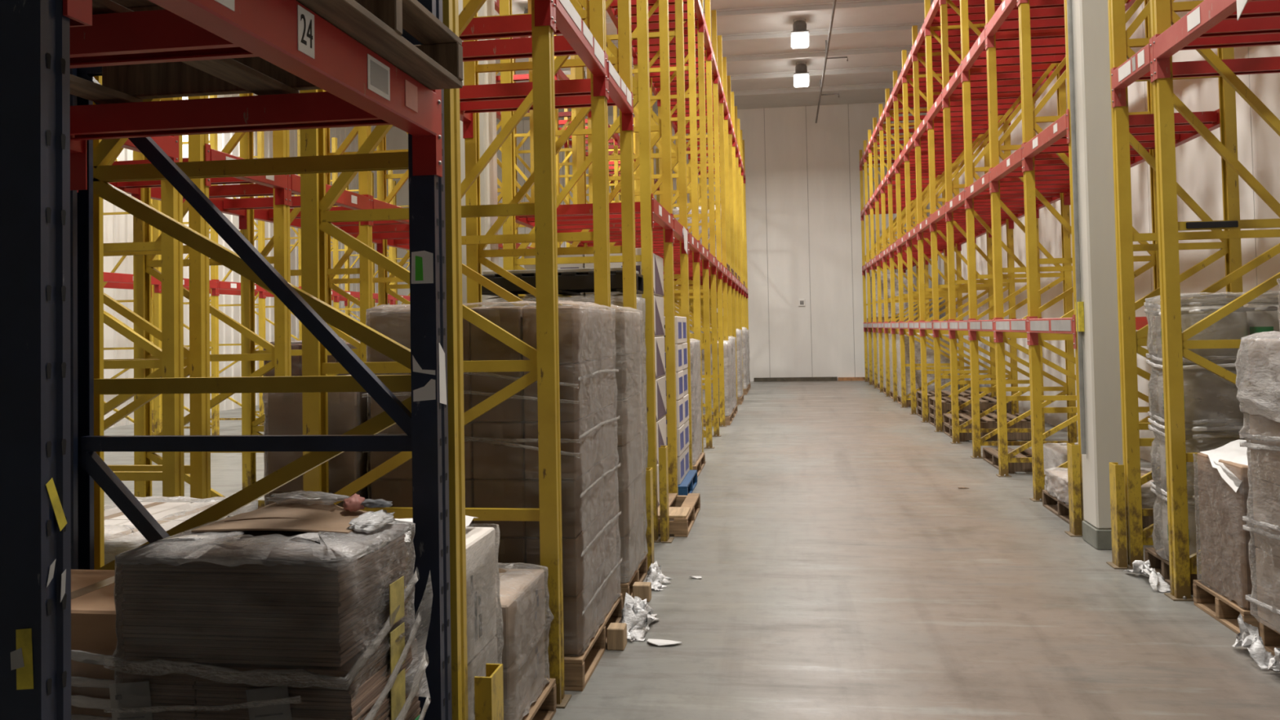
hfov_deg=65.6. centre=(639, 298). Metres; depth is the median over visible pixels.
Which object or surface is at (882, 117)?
beam
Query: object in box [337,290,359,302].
beam
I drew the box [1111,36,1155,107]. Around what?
beam
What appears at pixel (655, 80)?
rail
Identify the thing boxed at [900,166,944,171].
rail
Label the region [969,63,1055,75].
rail
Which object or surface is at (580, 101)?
rail
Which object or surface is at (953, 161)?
rail
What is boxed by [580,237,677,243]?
rail
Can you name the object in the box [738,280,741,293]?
beam
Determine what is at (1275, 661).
scrap
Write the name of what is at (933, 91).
rail
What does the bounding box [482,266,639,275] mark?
sheet
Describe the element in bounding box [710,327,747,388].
load
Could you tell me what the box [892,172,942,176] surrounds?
rail
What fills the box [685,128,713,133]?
rail
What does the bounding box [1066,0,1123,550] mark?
column
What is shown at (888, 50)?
beam
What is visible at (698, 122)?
rail
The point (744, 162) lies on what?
frame
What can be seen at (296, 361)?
load
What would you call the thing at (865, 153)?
beam
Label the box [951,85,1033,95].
rail
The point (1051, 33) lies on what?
rail
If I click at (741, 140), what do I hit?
frame
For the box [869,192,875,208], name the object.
beam
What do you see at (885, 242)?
frame
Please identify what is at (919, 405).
pallet
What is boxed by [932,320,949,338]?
beam
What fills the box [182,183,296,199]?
rail
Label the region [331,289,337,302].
beam
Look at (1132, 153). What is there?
rail
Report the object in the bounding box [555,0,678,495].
frame
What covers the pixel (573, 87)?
rail
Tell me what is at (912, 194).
rail
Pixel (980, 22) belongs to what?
rail
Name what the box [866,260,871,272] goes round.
beam
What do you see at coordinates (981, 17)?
rail
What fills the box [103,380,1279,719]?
floor
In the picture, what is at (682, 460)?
print
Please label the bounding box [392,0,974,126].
ceiling
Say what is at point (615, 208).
rail
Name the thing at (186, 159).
rail
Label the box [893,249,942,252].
rail
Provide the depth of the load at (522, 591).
3.61 m
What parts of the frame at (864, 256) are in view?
post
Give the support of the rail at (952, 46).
attached to the beam at (920, 37)
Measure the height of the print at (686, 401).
0.147 m
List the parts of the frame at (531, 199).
post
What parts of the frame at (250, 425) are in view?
post, post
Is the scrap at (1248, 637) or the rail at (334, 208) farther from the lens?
the rail at (334, 208)
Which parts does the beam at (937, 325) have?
plate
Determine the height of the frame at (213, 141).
5.200 m
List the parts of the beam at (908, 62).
plate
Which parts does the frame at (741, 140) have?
post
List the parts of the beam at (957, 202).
plate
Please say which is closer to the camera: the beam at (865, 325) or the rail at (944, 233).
the rail at (944, 233)
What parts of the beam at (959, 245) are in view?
plate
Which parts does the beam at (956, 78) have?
plate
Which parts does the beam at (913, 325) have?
plate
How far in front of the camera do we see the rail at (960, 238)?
16.77 m
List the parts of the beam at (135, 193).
plate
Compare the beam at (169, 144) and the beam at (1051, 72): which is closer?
the beam at (169, 144)
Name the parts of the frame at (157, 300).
post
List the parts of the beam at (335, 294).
plate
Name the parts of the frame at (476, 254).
post, post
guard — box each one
[474,663,503,719]
[642,467,659,570]
[658,445,674,542]
[1064,443,1081,537]
[1106,462,1127,568]
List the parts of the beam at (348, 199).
plate, plate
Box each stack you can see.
[103,490,430,719]
[1144,290,1279,564]
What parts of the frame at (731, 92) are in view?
post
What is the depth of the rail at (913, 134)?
22.07 m
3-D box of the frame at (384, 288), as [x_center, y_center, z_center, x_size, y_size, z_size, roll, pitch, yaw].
[-2.300,-1.294,10.681,1.128,6.300,0.130,-1,-2,8]
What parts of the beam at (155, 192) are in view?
plate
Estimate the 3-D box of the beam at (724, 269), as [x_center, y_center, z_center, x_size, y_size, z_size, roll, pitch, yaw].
[1.308,-0.401,15.635,0.072,0.240,1.329,-1,-2,8]
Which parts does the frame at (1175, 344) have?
post, foot plate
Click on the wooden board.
(674, 512)
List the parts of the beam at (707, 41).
plate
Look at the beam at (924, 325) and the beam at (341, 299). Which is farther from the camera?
the beam at (341, 299)
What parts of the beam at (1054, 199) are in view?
plate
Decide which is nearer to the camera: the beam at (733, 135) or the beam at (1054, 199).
the beam at (1054, 199)
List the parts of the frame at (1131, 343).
post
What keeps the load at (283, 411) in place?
on the pallet
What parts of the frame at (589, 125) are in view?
post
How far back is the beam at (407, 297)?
21.91 m
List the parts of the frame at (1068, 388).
post, foot plate, post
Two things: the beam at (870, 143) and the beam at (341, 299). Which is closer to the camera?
the beam at (341, 299)
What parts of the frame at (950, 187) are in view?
post, post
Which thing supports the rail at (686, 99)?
attached to the beam at (725, 105)
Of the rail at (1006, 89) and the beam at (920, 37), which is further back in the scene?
the beam at (920, 37)
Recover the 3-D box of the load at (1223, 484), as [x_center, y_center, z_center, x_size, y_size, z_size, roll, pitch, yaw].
[3.304,1.048,4.844,0.944,0.805,0.570,-1,-2,8]
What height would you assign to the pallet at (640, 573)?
0.130 m
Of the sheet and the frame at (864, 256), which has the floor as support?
the frame at (864, 256)
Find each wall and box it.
[102,90,377,427]
[386,102,925,381]
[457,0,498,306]
[922,0,1279,464]
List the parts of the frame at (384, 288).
post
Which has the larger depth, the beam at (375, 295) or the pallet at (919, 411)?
the beam at (375, 295)
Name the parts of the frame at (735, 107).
post, post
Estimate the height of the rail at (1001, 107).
0.075 m
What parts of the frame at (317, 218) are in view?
post, post, foot plate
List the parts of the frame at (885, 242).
post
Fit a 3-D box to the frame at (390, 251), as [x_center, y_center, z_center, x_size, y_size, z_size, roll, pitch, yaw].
[-5.837,-0.361,21.402,1.128,5.200,0.130,-1,-2,8]
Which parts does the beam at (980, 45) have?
plate, plate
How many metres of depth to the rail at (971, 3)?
12.86 m
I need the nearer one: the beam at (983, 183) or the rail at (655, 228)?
the rail at (655, 228)
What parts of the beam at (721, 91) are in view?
plate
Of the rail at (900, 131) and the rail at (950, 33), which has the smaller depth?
the rail at (950, 33)
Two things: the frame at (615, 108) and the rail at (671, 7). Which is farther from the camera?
the frame at (615, 108)
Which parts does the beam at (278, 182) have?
plate, plate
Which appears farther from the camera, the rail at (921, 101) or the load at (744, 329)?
the load at (744, 329)
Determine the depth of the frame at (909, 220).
16.32 m
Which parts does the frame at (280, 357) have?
post, post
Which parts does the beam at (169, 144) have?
plate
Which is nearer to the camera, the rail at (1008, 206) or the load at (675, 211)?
the rail at (1008, 206)
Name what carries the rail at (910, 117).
attached to the beam at (882, 117)
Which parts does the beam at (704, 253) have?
plate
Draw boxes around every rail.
[70,9,257,68]
[70,91,391,140]
[111,157,188,164]
[116,177,252,188]
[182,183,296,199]
[222,195,337,209]
[268,206,352,218]
[331,220,404,226]
[340,223,408,234]
[372,231,408,239]
[394,238,409,244]
[458,13,561,40]
[459,78,591,102]
[460,95,616,113]
[462,35,577,62]
[495,74,528,82]
[515,201,640,217]
[527,213,640,222]
[556,218,656,226]
[556,222,661,230]
[556,226,663,232]
[558,111,587,117]
[558,119,587,124]
[570,138,613,145]
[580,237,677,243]
[585,144,619,150]
[585,150,620,155]
[586,240,679,245]
[608,160,620,164]
[608,165,620,169]
[608,170,620,173]
[609,231,663,235]
[609,234,675,239]
[610,0,687,8]
[613,243,679,247]
[615,4,695,17]
[631,12,697,24]
[631,20,697,32]
[631,35,704,47]
[632,28,697,39]
[635,43,706,53]
[635,245,679,248]
[648,49,706,59]
[648,56,706,66]
[649,68,713,77]
[650,62,706,69]
[652,74,712,83]
[653,248,691,251]
[653,250,692,253]
[654,80,712,88]
[655,253,692,256]
[657,84,712,93]
[659,254,692,257]
[662,257,701,259]
[662,258,702,261]
[662,260,702,262]
[662,262,702,264]
[662,263,702,266]
[663,271,710,274]
[670,89,719,95]
[670,94,713,102]
[670,99,713,106]
[670,103,713,110]
[670,108,724,114]
[671,111,719,117]
[673,265,710,267]
[673,267,710,270]
[673,269,710,271]
[675,120,719,125]
[676,124,713,128]
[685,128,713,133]
[686,140,714,146]
[866,160,894,164]
[867,150,902,155]
[868,204,905,208]
[868,207,904,211]
[868,210,902,214]
[872,140,903,145]
[873,200,911,204]
[876,133,913,139]
[877,128,914,134]
[878,192,916,197]
[878,196,916,201]
[879,188,924,194]
[880,258,918,261]
[880,260,918,262]
[884,115,925,121]
[884,122,914,128]
[884,183,928,189]
[885,179,928,185]
[886,253,931,257]
[886,256,918,259]
[888,251,931,255]
[889,102,933,109]
[890,107,927,114]
[892,98,937,105]
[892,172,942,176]
[892,174,937,180]
[893,168,944,173]
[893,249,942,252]
[895,248,946,250]
[897,86,942,93]
[897,90,942,97]
[897,94,939,101]
[899,163,944,168]
[900,81,942,88]
[900,160,955,165]
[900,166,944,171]
[902,156,958,162]
[902,243,955,246]
[902,244,946,248]
[902,246,946,248]
[903,241,959,244]
[906,71,955,78]
[907,66,958,73]
[907,76,951,83]
[909,146,964,152]
[909,150,963,155]
[909,153,963,159]
[910,60,959,68]
[911,236,965,239]
[911,238,966,241]
[911,240,962,243]
[912,142,973,148]
[913,235,964,238]
[915,232,977,236]
[918,41,975,51]
[918,48,970,57]
[918,54,961,62]
[920,129,986,137]
[920,133,983,141]
[920,138,979,144]
[921,35,978,44]
[923,228,986,232]
[923,231,982,234]
[924,124,988,132]
[924,226,991,231]
[928,224,991,228]
[931,13,985,24]
[931,21,985,31]
[931,28,983,38]
[933,115,1003,123]
[933,120,988,127]
[934,5,999,17]
[934,110,1008,118]
[936,219,1005,223]
[936,222,991,226]
[937,104,1012,113]
[938,0,1002,8]
[938,216,1011,221]
[942,213,1017,218]
[950,92,1021,102]
[950,98,1020,106]
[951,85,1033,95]
[952,207,1024,213]
[953,210,1023,215]
[955,78,1039,89]
[955,204,1036,209]
[960,71,1048,82]
[960,200,1042,206]
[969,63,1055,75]
[970,54,1064,67]
[973,192,1059,199]
[973,196,1051,203]
[976,188,1068,195]
[977,46,1065,59]
[982,37,1065,51]
[982,184,1070,191]
[988,180,1070,187]
[995,27,1065,41]
[996,17,1064,31]
[1000,175,1069,182]
[1003,170,1069,177]
[1004,6,1064,21]
[1011,164,1069,172]
[1013,0,1064,9]
[1019,156,1133,166]
[1034,149,1147,160]
[1038,142,1155,154]
[1048,133,1179,146]
[1061,124,1196,138]
[1128,111,1217,127]
[1137,56,1279,79]
[1179,33,1279,50]
[1197,17,1279,38]
[1222,0,1279,20]
[1250,0,1273,1]
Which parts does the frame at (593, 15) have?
post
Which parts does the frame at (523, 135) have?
post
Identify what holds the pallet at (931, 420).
on the floor
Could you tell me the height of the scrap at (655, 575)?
0.118 m
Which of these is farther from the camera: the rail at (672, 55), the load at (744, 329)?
the load at (744, 329)
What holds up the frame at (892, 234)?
on the floor
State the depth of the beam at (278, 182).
6.27 m
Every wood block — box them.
[606,622,626,650]
[632,582,651,601]
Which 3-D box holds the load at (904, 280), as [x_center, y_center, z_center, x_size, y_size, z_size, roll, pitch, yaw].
[6.037,-0.084,23.647,0.932,1.038,1.059,-1,-2,8]
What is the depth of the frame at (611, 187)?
25.38 m
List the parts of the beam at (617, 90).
plate, plate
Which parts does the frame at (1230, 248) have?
post, post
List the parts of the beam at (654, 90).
plate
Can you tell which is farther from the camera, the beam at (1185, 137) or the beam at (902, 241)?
the beam at (902, 241)
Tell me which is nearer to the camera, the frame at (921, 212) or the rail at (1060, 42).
the rail at (1060, 42)
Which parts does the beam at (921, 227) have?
plate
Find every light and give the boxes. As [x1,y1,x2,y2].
[524,7,528,13]
[791,18,808,48]
[793,62,808,87]
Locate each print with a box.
[654,257,663,295]
[654,297,664,335]
[656,341,665,377]
[657,382,666,419]
[657,423,664,447]
[678,322,681,338]
[678,349,681,366]
[679,376,683,394]
[679,404,683,422]
[680,431,684,449]
[680,457,684,478]
[683,322,686,337]
[683,348,687,364]
[684,373,687,391]
[684,400,688,417]
[684,426,688,444]
[685,452,688,471]
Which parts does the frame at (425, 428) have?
post, post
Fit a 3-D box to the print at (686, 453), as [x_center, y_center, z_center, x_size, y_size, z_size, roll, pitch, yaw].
[0.439,1.517,9.262,0.001,0.147,0.290,-1,-2,8]
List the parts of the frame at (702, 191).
post, post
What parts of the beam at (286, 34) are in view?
plate, printed panel, plate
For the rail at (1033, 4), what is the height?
0.075 m
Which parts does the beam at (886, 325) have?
plate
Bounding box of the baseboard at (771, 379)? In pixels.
[754,377,865,382]
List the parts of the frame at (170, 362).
post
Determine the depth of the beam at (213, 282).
14.56 m
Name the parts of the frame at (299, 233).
post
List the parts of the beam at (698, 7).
plate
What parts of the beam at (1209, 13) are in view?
plate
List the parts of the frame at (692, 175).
post, post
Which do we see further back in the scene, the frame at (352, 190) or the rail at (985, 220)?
the frame at (352, 190)
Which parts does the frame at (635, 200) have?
post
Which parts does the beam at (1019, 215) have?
plate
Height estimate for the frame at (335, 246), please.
5.200 m
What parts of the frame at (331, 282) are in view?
post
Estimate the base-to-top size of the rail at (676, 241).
0.075 m
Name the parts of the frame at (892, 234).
post, post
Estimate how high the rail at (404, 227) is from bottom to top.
0.075 m
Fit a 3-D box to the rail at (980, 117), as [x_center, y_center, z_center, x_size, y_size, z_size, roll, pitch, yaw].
[4.549,-2.518,13.849,0.970,0.075,0.090,-1,-2,8]
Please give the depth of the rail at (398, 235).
10.32 m
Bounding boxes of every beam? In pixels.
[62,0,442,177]
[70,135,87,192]
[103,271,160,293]
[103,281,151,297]
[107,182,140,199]
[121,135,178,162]
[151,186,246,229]
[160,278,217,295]
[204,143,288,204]
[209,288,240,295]
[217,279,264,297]
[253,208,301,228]
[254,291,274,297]
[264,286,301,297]
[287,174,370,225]
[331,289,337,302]
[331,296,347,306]
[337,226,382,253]
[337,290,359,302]
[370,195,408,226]
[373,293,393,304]
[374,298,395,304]
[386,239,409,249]
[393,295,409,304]
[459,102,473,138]
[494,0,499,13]
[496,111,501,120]
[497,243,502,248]
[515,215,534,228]
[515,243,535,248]
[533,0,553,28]
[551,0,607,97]
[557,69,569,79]
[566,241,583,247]
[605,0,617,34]
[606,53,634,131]
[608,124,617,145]
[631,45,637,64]
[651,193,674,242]
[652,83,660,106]
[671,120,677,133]
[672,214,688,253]
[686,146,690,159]
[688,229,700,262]
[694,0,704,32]
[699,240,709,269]
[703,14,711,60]
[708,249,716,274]
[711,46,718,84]
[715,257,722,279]
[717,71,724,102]
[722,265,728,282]
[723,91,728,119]
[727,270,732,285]
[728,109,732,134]
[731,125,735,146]
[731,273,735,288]
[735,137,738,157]
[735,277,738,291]
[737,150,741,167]
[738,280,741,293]
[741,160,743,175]
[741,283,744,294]
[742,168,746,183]
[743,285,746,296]
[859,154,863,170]
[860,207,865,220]
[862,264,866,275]
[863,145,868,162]
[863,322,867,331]
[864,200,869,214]
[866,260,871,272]
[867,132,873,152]
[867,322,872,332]
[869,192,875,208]
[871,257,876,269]
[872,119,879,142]
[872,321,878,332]
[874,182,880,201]
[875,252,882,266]
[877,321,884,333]
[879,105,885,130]
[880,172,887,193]
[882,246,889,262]
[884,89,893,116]
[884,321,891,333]
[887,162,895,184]
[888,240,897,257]
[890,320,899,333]
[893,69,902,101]
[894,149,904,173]
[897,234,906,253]
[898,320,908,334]
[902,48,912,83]
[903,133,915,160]
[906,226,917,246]
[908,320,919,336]
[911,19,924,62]
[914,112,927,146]
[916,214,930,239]
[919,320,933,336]
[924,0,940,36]
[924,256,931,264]
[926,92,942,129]
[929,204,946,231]
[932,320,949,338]
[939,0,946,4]
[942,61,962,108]
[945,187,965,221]
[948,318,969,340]
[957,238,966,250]
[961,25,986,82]
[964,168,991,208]
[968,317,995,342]
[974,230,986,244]
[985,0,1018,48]
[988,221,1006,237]
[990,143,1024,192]
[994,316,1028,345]
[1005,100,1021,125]
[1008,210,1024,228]
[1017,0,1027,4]
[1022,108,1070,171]
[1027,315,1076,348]
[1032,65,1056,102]
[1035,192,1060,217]
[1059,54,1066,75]
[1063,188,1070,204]
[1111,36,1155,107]
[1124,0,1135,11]
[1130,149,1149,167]
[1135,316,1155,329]
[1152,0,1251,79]
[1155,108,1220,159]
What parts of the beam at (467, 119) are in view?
plate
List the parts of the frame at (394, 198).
post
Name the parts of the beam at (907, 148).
plate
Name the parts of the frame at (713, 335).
post, post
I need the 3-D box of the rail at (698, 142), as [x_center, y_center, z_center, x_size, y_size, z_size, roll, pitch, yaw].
[1.460,-3.258,20.743,0.970,0.075,0.090,-1,-2,8]
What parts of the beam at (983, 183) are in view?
plate, plate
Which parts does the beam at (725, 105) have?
plate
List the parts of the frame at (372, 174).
post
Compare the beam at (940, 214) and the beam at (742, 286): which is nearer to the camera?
the beam at (940, 214)
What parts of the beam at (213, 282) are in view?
plate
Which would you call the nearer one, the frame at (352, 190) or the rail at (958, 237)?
the rail at (958, 237)
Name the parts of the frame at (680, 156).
post, post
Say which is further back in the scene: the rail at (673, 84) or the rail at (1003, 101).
the rail at (673, 84)
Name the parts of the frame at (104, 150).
post, post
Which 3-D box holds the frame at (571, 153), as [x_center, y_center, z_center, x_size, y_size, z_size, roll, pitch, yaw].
[-1.138,-1.081,18.654,1.128,6.300,0.130,-1,-2,8]
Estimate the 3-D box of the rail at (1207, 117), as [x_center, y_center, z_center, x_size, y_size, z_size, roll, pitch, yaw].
[3.602,-1.277,7.120,0.970,0.075,0.090,-1,-2,8]
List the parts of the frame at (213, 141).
post, post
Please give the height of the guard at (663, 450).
0.660 m
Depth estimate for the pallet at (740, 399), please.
19.01 m
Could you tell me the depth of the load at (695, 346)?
10.26 m
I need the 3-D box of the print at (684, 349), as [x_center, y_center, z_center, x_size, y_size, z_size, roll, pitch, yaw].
[0.425,0.538,9.289,0.001,0.147,0.290,-1,-2,8]
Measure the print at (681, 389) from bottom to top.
0.147 m
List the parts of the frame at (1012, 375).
post, post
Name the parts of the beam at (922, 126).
plate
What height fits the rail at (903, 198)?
0.075 m
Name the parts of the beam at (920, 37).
plate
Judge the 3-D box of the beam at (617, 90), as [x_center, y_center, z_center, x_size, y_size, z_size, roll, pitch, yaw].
[-0.140,-1.183,5.784,0.072,0.240,0.936,-1,-2,8]
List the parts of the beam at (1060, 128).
plate, plate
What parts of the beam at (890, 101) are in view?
plate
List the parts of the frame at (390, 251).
post, post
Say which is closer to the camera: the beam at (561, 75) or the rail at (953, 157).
the beam at (561, 75)
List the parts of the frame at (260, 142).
post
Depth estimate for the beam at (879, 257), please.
21.32 m
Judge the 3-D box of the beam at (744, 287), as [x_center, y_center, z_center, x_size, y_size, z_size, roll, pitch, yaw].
[2.462,-0.190,23.547,0.072,0.240,1.329,-1,-2,8]
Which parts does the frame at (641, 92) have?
post, post, foot plate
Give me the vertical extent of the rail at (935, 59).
0.075 m
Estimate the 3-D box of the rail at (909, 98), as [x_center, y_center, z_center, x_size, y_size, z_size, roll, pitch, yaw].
[5.158,-3.702,18.234,0.970,0.075,0.090,-1,-2,8]
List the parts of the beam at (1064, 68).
plate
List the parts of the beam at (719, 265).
plate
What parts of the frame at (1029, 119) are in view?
post, foot plate, post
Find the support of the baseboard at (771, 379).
attached to the wall at (802, 181)
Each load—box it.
[104,496,257,564]
[225,515,503,719]
[262,339,359,477]
[262,374,370,506]
[364,300,622,655]
[482,293,648,473]
[494,562,554,719]
[524,248,666,506]
[583,304,648,582]
[663,315,689,484]
[672,207,721,257]
[689,328,742,397]
[689,338,702,464]
[701,340,733,416]
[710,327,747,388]
[723,336,737,408]
[746,329,750,384]
[866,276,872,317]
[866,332,877,377]
[871,272,915,317]
[871,332,878,380]
[876,331,891,383]
[882,333,889,387]
[888,332,932,391]
[895,333,958,397]
[1044,466,1162,508]
[1192,439,1257,609]
[1235,278,1279,629]
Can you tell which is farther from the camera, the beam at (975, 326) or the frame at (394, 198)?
the frame at (394, 198)
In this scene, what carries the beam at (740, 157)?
attached to the frame at (738, 119)
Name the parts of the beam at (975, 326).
plate, plate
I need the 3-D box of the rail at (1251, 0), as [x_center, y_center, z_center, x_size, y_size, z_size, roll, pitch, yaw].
[3.200,-1.390,4.372,0.970,0.075,0.090,-1,-2,8]
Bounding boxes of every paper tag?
[683,226,687,253]
[1236,0,1248,20]
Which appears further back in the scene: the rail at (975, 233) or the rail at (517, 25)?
the rail at (975, 233)
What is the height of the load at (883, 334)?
1.183 m
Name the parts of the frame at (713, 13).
post, post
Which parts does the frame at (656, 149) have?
post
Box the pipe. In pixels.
[815,0,848,123]
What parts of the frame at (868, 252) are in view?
post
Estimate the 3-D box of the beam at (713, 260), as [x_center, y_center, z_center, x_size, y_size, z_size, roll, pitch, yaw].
[0.924,-0.471,12.998,0.072,0.240,1.329,-1,-2,8]
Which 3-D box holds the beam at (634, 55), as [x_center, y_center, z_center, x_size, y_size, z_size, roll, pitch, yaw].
[-0.158,-3.405,13.234,0.072,0.240,1.329,-1,-2,8]
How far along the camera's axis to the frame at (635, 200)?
22.60 m
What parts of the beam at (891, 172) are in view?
plate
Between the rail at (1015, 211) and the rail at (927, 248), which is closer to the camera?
the rail at (1015, 211)
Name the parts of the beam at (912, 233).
plate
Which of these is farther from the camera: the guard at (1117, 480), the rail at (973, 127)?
the rail at (973, 127)
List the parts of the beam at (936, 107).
plate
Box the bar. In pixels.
[1186,220,1238,228]
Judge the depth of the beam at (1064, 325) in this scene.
7.64 m
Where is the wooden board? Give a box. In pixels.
[657,506,690,518]
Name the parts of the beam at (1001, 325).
plate, plate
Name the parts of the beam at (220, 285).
plate, plate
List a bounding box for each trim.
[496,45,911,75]
[511,0,528,1]
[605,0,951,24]
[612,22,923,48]
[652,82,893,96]
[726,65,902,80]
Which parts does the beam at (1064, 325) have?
plate, plate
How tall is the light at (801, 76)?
0.518 m
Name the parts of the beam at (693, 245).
plate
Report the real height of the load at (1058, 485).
0.203 m
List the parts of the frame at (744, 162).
post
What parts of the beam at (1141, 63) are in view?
plate, plate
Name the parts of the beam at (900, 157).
plate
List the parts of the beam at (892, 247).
plate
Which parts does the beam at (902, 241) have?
plate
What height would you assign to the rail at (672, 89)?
0.075 m
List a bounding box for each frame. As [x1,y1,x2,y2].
[70,0,452,719]
[93,0,467,719]
[102,99,162,435]
[103,95,210,508]
[103,97,184,502]
[133,129,291,502]
[151,95,219,435]
[208,131,265,425]
[239,93,373,510]
[254,128,302,413]
[290,137,338,315]
[299,0,571,708]
[324,90,408,306]
[331,189,359,310]
[344,169,394,342]
[371,172,409,306]
[376,135,409,305]
[392,180,409,304]
[461,0,610,309]
[462,0,637,352]
[495,0,535,294]
[496,35,560,297]
[497,177,502,202]
[499,0,660,542]
[512,55,577,298]
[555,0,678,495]
[559,66,592,204]
[559,134,588,201]
[564,106,618,247]
[575,0,692,470]
[585,137,620,204]
[604,0,706,462]
[608,117,636,203]
[609,142,613,200]
[617,0,714,448]
[618,148,659,203]
[633,0,721,436]
[649,9,726,426]
[657,35,728,340]
[671,57,732,336]
[675,75,738,405]
[685,91,739,328]
[688,106,744,395]
[697,129,746,328]
[699,118,744,328]
[709,139,751,384]
[859,149,904,382]
[863,140,906,385]
[867,127,919,388]
[872,117,929,392]
[878,103,932,396]
[884,88,948,401]
[893,70,964,408]
[901,49,979,414]
[911,25,996,422]
[924,0,1018,431]
[940,0,1044,444]
[960,0,1077,458]
[985,0,1077,476]
[1017,0,1164,502]
[1063,0,1247,536]
[1107,0,1279,568]
[1150,0,1279,601]
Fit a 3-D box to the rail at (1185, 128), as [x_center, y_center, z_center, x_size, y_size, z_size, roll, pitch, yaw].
[3.650,-1.268,7.455,0.970,0.075,0.090,-1,-2,8]
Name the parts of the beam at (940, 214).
plate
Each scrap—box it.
[618,592,659,641]
[646,560,671,591]
[647,638,682,645]
[688,576,702,578]
[1123,560,1170,591]
[1230,613,1279,671]
[1259,647,1279,671]
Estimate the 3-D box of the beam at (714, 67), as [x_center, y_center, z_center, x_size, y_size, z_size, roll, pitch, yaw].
[1.060,-3.394,14.404,0.072,0.240,1.329,-1,-2,8]
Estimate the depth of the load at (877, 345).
22.61 m
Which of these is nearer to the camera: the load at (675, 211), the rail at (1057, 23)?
the rail at (1057, 23)
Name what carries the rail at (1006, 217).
attached to the beam at (940, 214)
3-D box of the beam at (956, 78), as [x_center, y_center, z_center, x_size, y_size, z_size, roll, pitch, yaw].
[3.721,-2.522,11.749,0.072,0.240,1.348,-1,-2,8]
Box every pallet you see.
[70,0,462,104]
[481,271,643,296]
[518,678,556,719]
[564,593,622,691]
[617,552,647,608]
[657,493,700,537]
[677,470,697,495]
[692,452,705,477]
[702,410,733,425]
[726,262,729,271]
[731,404,737,417]
[737,394,743,404]
[743,386,748,395]
[871,316,917,323]
[889,391,893,399]
[897,395,916,406]
[916,390,991,404]
[916,399,928,409]
[916,407,928,421]
[928,395,1011,411]
[928,405,1012,417]
[928,414,943,430]
[942,413,1031,428]
[943,423,1031,441]
[982,447,1032,473]
[1042,489,1162,528]
[1144,547,1201,594]
[1192,579,1262,635]
[1259,618,1279,656]
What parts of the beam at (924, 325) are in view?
plate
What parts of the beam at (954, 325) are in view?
plate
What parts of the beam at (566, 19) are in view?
plate, plate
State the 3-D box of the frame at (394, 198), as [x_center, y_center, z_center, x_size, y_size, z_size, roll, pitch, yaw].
[-5.450,-0.290,24.053,1.128,5.200,0.130,-1,-2,8]
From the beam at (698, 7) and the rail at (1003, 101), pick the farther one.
the rail at (1003, 101)
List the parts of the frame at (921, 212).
post, post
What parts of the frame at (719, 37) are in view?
post, post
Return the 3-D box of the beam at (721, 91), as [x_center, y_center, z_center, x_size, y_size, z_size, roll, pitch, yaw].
[1.252,-3.359,15.722,0.072,0.240,1.329,-1,-2,8]
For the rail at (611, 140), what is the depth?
20.35 m
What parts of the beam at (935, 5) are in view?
plate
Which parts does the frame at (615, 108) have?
post, post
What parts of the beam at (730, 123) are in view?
plate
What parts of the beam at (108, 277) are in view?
plate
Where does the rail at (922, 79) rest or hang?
attached to the beam at (899, 82)
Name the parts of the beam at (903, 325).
plate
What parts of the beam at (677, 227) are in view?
plate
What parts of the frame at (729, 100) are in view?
post, post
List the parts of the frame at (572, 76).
post, post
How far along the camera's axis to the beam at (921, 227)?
14.54 m
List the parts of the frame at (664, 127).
post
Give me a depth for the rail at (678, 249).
10.87 m
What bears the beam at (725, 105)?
attached to the frame at (724, 59)
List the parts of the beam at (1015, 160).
plate, plate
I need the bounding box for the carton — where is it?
[71,568,124,719]
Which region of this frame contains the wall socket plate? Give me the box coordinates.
[798,298,804,306]
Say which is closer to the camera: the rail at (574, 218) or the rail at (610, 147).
the rail at (574, 218)
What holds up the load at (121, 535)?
on the pallet
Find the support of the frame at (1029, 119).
on the floor
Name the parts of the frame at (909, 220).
post, post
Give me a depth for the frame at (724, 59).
17.63 m
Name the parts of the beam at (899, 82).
plate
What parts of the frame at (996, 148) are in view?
post, foot plate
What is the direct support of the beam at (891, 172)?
attached to the frame at (892, 234)
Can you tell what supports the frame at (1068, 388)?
on the floor
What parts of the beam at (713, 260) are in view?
plate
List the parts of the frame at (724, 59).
post, post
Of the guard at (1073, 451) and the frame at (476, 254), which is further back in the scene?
the guard at (1073, 451)
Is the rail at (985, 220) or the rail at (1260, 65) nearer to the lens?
the rail at (1260, 65)
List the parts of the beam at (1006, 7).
plate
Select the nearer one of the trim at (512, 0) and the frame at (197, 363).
the frame at (197, 363)
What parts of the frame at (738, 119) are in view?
post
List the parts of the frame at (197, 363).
post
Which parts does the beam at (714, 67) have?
plate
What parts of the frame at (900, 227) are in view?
post, post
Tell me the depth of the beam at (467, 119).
6.34 m
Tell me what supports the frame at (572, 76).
on the floor
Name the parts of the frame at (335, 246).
post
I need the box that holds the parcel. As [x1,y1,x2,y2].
[1043,442,1078,473]
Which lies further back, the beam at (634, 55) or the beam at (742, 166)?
the beam at (742, 166)
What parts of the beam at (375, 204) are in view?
plate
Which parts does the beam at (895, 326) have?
plate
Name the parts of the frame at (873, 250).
post, post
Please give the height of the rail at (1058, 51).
0.075 m
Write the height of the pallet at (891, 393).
0.130 m
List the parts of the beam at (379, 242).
plate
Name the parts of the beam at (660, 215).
plate, plate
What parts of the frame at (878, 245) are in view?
post, post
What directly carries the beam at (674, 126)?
attached to the frame at (724, 59)

